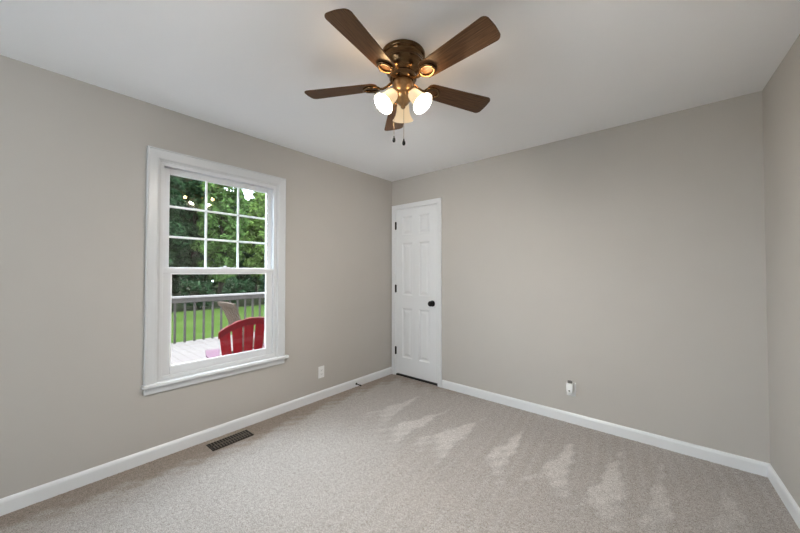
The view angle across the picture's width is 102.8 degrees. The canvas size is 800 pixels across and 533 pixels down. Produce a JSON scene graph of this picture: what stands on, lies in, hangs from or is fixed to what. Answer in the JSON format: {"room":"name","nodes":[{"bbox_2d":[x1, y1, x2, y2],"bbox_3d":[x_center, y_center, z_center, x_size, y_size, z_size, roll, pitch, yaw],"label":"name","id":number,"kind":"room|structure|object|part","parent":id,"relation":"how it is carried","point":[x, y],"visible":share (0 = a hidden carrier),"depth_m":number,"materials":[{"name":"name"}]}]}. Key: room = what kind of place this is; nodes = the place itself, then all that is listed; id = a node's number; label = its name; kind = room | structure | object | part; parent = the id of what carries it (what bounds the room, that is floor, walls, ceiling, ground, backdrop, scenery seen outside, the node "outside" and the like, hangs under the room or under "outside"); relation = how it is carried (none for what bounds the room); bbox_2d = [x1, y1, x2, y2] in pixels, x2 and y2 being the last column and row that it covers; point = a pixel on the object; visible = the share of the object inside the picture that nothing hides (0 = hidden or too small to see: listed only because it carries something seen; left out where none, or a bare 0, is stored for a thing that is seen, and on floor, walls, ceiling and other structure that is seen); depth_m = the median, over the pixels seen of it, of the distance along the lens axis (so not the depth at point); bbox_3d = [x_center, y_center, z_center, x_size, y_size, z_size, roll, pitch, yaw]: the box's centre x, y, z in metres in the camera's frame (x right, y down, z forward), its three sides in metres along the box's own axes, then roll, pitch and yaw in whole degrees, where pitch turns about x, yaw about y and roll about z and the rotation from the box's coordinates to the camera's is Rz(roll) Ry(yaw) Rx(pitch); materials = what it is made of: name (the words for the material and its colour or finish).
{"room":"empty bedroom","nodes":[
{"label":"empty bedroom","id":0,"kind":"room"},
{"bbox_2d":[0,55,391,498],"bbox_3d":[-1.957,0.097,2.001,0.150,2.440,5.550,-1,-1,40],"label":"wall","id":1,"kind":"structure","parent":0,"point":[73,152],"depth_m":2.04,"materials":[{"name":"beige paint"}]},
{"bbox_2d":[0,367,391,515],"bbox_3d":[-1.846,1.274,1.984,0.014,0.085,5.400,-1,-1,40],"label":"baseboard","id":2,"kind":"structure","parent":1,"relation":"attached to","point":[17,501],"depth_m":2.19,"materials":[{"name":"white paint"}]},
{"bbox_2d":[141,145,288,395],"bbox_3d":[-1.430,0.031,2.591,0.192,1.687,1.060,-1,-1,40],"label":"window","id":3,"kind":"structure","parent":1,"relation":"in","point":[159,375],"depth_m":2.42,"materials":[{"name":"white paint"}]},
{"bbox_3d":[-1.438,0.031,2.586,0.106,1.524,0.856,-1,-1,40],"label":"frame","id":4,"kind":"part","parent":3,"relation":"part of","materials":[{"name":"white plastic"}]},
{"bbox_3d":[-1.451,-0.336,2.603,0.030,0.757,0.832,-1,-1,40],"label":"sash","id":5,"kind":"part","parent":3,"relation":"part of","materials":[{"name":"white plastic"}]},
{"bbox_3d":[-1.422,0.403,2.565,0.036,0.775,0.820,-1,-1,40],"label":"sash","id":6,"kind":"part","parent":3,"relation":"part of","materials":[{"name":"white plastic"}]},
{"bbox_2d":[318,366,323,378],"bbox_3d":[-0.795,1.067,3.229,0.010,0.117,0.072,-1,-1,40],"label":"power outlet","id":7,"kind":"object","parent":1,"relation":"attached to","point":[321,368],"visible":1,"depth_m":3.22,"materials":[{"name":"white plastic"}]},
{"bbox_2d":[0,0,799,181],"bbox_3d":[-0.468,-1.205,0.866,3.920,0.120,5.710,-1,-1,40],"label":"ceiling","id":8,"kind":"structure","parent":0,"point":[557,70],"depth_m":1.75,"materials":[{"name":"white paint"}]},
{"bbox_2d":[304,8,500,145],"bbox_3d":[0.024,-0.875,1.672,1.046,0.509,1.057,-1,-1,40],"label":"ceiling fan","id":9,"kind":"object","parent":8,"relation":"hanging from","point":[404,61],"visible":1,"depth_m":1.61,"materials":[{"name":"brown wood"}]},
{"bbox_3d":[-0.322,-0.970,1.769,0.409,0.006,0.133,0,11,11],"label":"blade","id":10,"kind":"part","parent":9,"relation":"part of","materials":[{"name":"brown wood"}]},
{"bbox_3d":[-0.153,-0.977,1.401,0.133,0.006,0.409,13,6,29],"label":"blade","id":11,"kind":"part","parent":9,"relation":"part of","materials":[{"name":"brown wood"}]},
{"bbox_3d":[-0.076,-0.862,1.654,0.114,0.130,0.126,-1,-1,40],"label":"lamp shade","id":12,"kind":"part","parent":9,"relation":"part of","materials":[{"name":"white glass"}]},
{"bbox_3d":[-0.061,-0.872,1.657,0.061,0.076,0.070,-1,-1,40],"label":"light bulb","id":13,"kind":"part","parent":9,"relation":"part of","materials":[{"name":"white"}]},
{"bbox_3d":[-0.023,-0.965,2.043,0.133,0.006,0.409,-12,0,-7],"label":"blade","id":14,"kind":"part","parent":9,"relation":"part of","materials":[{"name":"brown wood"}]},
{"bbox_3d":[0.015,-0.859,1.805,0.118,0.130,0.122,-1,-1,40],"label":"lamp shade","id":15,"kind":"part","parent":9,"relation":"part of","materials":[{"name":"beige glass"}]},
{"bbox_3d":[0.092,-0.872,1.656,0.072,0.076,0.061,-1,-1,40],"label":"light bulb","id":16,"kind":"part","parent":9,"relation":"part of","materials":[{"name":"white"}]},
{"bbox_3d":[0.103,-0.862,1.651,0.128,0.130,0.116,-1,-1,40],"label":"lamp shade","id":17,"kind":"part","parent":9,"relation":"part of","materials":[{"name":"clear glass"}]},
{"bbox_3d":[0.329,-0.969,1.844,0.409,0.006,0.133,0,-13,-25],"label":"blade","id":18,"kind":"part","parent":9,"relation":"part of","materials":[{"name":"brown wood"}]},
{"bbox_3d":[0.249,-0.976,1.447,0.133,0.006,0.409,17,-12,-41],"label":"blade","id":19,"kind":"part","parent":9,"relation":"part of","materials":[{"name":"brown wood"}]},
{"bbox_2d":[0,374,799,532],"bbox_3d":[-0.486,1.296,0.900,3.489,0.003,5.510,-1,-1,40],"label":"floor","id":20,"kind":"structure","parent":0,"point":[392,453],"depth_m":1.93,"materials":[{"name":"beige carpet"}]},
{"bbox_2d":[206,430,253,450],"bbox_3d":[-1.290,1.317,2.436,0.128,0.012,0.300,-1,-1,39],"label":"floor vent","id":21,"kind":"object","parent":20,"relation":"in","point":[221,443],"visible":1,"depth_m":2.42,"materials":[{"name":"brown metal"}]},
{"bbox_2d":[392,91,769,462],"bbox_3d":[1.233,0.116,3.038,3.670,2.440,0.160,-1,-1,40],"label":"wall","id":22,"kind":"structure","parent":0,"point":[625,264],"depth_m":2.49,"materials":[{"name":"beige paint"}]},
{"bbox_2d":[392,198,441,386],"bbox_3d":[0.206,0.290,3.838,0.737,2.120,0.185,-1,-1,40],"label":"door","id":23,"kind":"structure","parent":22,"relation":"in","point":[416,226],"depth_m":3.80,"materials":[{"name":"white paint"}]},
{"bbox_3d":[0.352,0.424,3.630,0.070,0.070,0.061,-1,-1,40],"label":"knob","id":24,"kind":"part","parent":23,"relation":"part of","materials":[{"name":"black paint"}]},
{"bbox_2d":[567,382,575,396],"bbox_3d":[1.458,1.042,2.719,0.072,0.117,0.010,-1,-1,40],"label":"power outlet","id":25,"kind":"object","parent":22,"relation":"attached to","point":[574,391],"visible":0.23,"depth_m":2.70,"materials":[{"name":"white plastic"}]},
{"bbox_2d":[566,380,573,392],"bbox_3d":[1.435,1.018,2.697,0.052,0.098,0.053,-1,-1,40],"label":"plug","id":26,"kind":"object","parent":25,"relation":"attached to","point":[569,385],"visible":1,"depth_m":2.68,"materials":[{"name":"white plastic"}]},
{"bbox_2d":[442,380,769,476],"bbox_3d":[1.389,1.288,2.770,2.413,0.085,0.014,-1,-1,40],"label":"baseboard","id":27,"kind":"structure","parent":22,"relation":"attached to","point":[742,463],"depth_m":2.46,"materials":[{"name":"white paint"}]},
{"bbox_2d":[762,34,799,506],"bbox_3d":[0.691,0.055,-0.247,0.150,2.440,5.567,-1,-1,37],"label":"wall","id":28,"kind":"structure","parent":0,"point":[781,94],"depth_m":1.76,"materials":[{"name":"beige paint"}]},
{"bbox_2d":[767,464,799,528],"bbox_3d":[0.674,1.234,-0.156,0.014,0.085,5.408,-1,-1,37],"label":"baseboard","id":29,"kind":"structure","parent":28,"relation":"attached to","point":[787,499],"depth_m":1.76,"materials":[{"name":"white paint"}]},
{"label":"outside","id":30,"kind":"structure","parent":0,"visible":0},
{"bbox_2d":[171,331,264,364],"bbox_3d":[-2.339,1.527,5.284,4.705,0.050,10.000,-1,-1,40],"label":"deck","id":31,"kind":"object","parent":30,"point":[188,351],"visible":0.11,"depth_m":5.82,"materials":[{"name":"white wood"}]},
{"bbox_2d":[172,292,264,343],"bbox_3d":[-4.039,1.218,6.799,0.150,1.225,9.700,-1,-1,40],"label":"deck railing","id":32,"kind":"object","parent":31,"relation":"on","point":[216,297],"visible":0.2,"depth_m":6.72,"materials":[{"name":"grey wood"}]},
{"bbox_3d":[-4.009,0.690,6.783,0.038,0.090,9.700,-1,-1,40],"label":"rail","id":33,"kind":"part","parent":32,"relation":"part of","materials":[{"name":"grey wood"}]},
{"bbox_2d":[205,317,264,358],"bbox_3d":[-1.541,0.977,3.275,0.740,0.977,1.038,1,-1,-35],"label":"garden chair","id":34,"kind":"object","parent":31,"relation":"on","point":[248,323],"visible":0.3,"depth_m":3.04,"materials":[{"name":"red paint"}]},
{"bbox_3d":[-1.863,0.923,3.223,0.150,0.022,0.758,1,-1,-35],"label":"armrest","id":35,"kind":"part","parent":34,"relation":"part of","materials":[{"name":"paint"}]},
{"bbox_2d":[217,301,264,353],"bbox_3d":[-2.329,1.013,4.984,0.740,0.968,1.038,-1,-1,40],"label":"garden chair","id":36,"kind":"object","parent":31,"relation":"on","point":[230,310],"visible":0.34,"depth_m":4.77,"materials":[{"name":"beige wood"}]},
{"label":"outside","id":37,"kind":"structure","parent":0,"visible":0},
{"bbox_2d":[171,305,264,342],"bbox_3d":[-19.799,2.657,27.304,59.840,0.150,70.000,-1,-1,40],"label":"lawn","id":38,"kind":"structure","parent":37,"point":[208,312],"depth_m":13.52,"materials":[{"name":"green plant"}]},
{"bbox_2d":[178,280,215,308],"bbox_3d":[-11.263,1.606,17.779,1.624,1.817,1.900,-1,-1,40],"label":"shrub","id":39,"kind":"object","parent":38,"relation":"on","point":[196,287],"visible":0.71,"depth_m":17.54,"materials":[{"name":"green plant"}]},
{"bbox_2d":[220,276,255,305],"bbox_3d":[-9.866,1.561,19.537,1.553,1.971,2.116,-1,-1,40],"label":"shrub","id":40,"kind":"object","parent":38,"relation":"on","point":[232,284],"visible":0.73,"depth_m":19.18,"materials":[{"name":"green plant"}]},
{"bbox_2d":[258,274,264,291],"bbox_3d":[-8.613,1.475,21.430,1.512,2.211,1.737,0,-1,2],"label":"shrub","id":41,"kind":"object","parent":38,"relation":"on","point":[261,278],"visible":0.16,"depth_m":21.01,"materials":[{"name":"green plant"}]},
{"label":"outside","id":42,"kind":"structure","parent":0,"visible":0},
{"bbox_2d":[172,285,264,311],"bbox_3d":[-26.294,2.689,32.819,42.800,0.090,70.000,-1,-1,40],"label":"ground","id":43,"kind":"structure","parent":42,"point":[179,307],"depth_m":20.27,"materials":[{"name":"green plant"}]},
{"bbox_2d":[172,252,183,292],"bbox_3d":[-17.528,0.282,24.352,1.914,4.698,1.986,-1,-1,40],"label":"bush","id":44,"kind":"object","parent":43,"relation":"on","point":[176,279],"visible":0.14,"depth_m":24.27,"materials":[{"name":"green plant"}]},
{"bbox_2d":[169,175,192,266],"bbox_3d":[-14.130,-2.076,18.050,3.657,9.186,3.750,0,-1,19],"label":"shade tree","id":45,"kind":"object","parent":43,"relation":"on","point":[176,185],"visible":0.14,"depth_m":18.40,"materials":[{"name":"green plant"}]},
{"bbox_2d":[169,177,219,295],"bbox_3d":[-14.923,-2.667,23.110,3.646,10.554,3.920,-1,-1,40],"label":"shade tree","id":46,"kind":"object","parent":43,"relation":"on","point":[191,186],"visible":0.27,"depth_m":22.27,"materials":[{"name":"green plant"}]},
{"bbox_2d":[176,183,219,266],"bbox_3d":[-18.595,-3.111,28.857,4.373,11.652,4.796,-1,-1,36],"label":"tree","id":47,"kind":"object","parent":43,"relation":"on","point":[188,218],"visible":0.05,"depth_m":27.59,"materials":[{"name":"green plant"}]},
{"bbox_2d":[210,280,217,291],"bbox_3d":[-18.955,0.423,32.815,1.862,4.728,2.625,-1,-1,40],"label":"bush","id":48,"kind":"object","parent":43,"relation":"on","point":[213,288],"visible":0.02,"depth_m":32.54,"materials":[{"name":"green plant"}]},
{"bbox_2d":[189,181,248,303],"bbox_3d":[-11.962,-1.778,21.049,3.390,8.703,3.409,-1,-1,40],"label":"shade tree","id":49,"kind":"object","parent":43,"relation":"on","point":[219,199],"visible":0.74,"depth_m":20.43,"materials":[{"name":"green plant"}]},
{"bbox_2d":[231,192,246,281],"bbox_3d":[-18.490,-2.947,37.467,4.597,11.642,5.283,-1,-1,40],"label":"tree","id":50,"kind":"object","parent":43,"relation":"on","point":[243,194],"visible":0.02,"depth_m":36.51,"materials":[{"name":"green plant"}]},
{"bbox_2d":[239,251,256,289],"bbox_3d":[-13.815,0.543,29.120,1.982,4.352,2.008,-1,-1,40],"label":"bush","id":51,"kind":"object","parent":43,"relation":"on","point":[243,276],"visible":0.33,"depth_m":28.62,"materials":[{"name":"green plant"}]},
{"bbox_2d":[235,194,263,291],"bbox_3d":[-14.585,-2.430,32.602,4.752,10.428,4.465,1,-1,-32],"label":"tree","id":52,"kind":"object","parent":43,"relation":"on","point":[243,208],"visible":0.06,"depth_m":31.50,"materials":[{"name":"green plant"}]},
{"bbox_2d":[241,191,264,298],"bbox_3d":[-10.265,-1.880,24.588,3.514,9.036,3.701,-1,-1,40],"label":"shade tree","id":53,"kind":"object","parent":43,"relation":"on","point":[257,226],"visible":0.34,"depth_m":23.52,"materials":[{"name":"green plant"}]}
]}

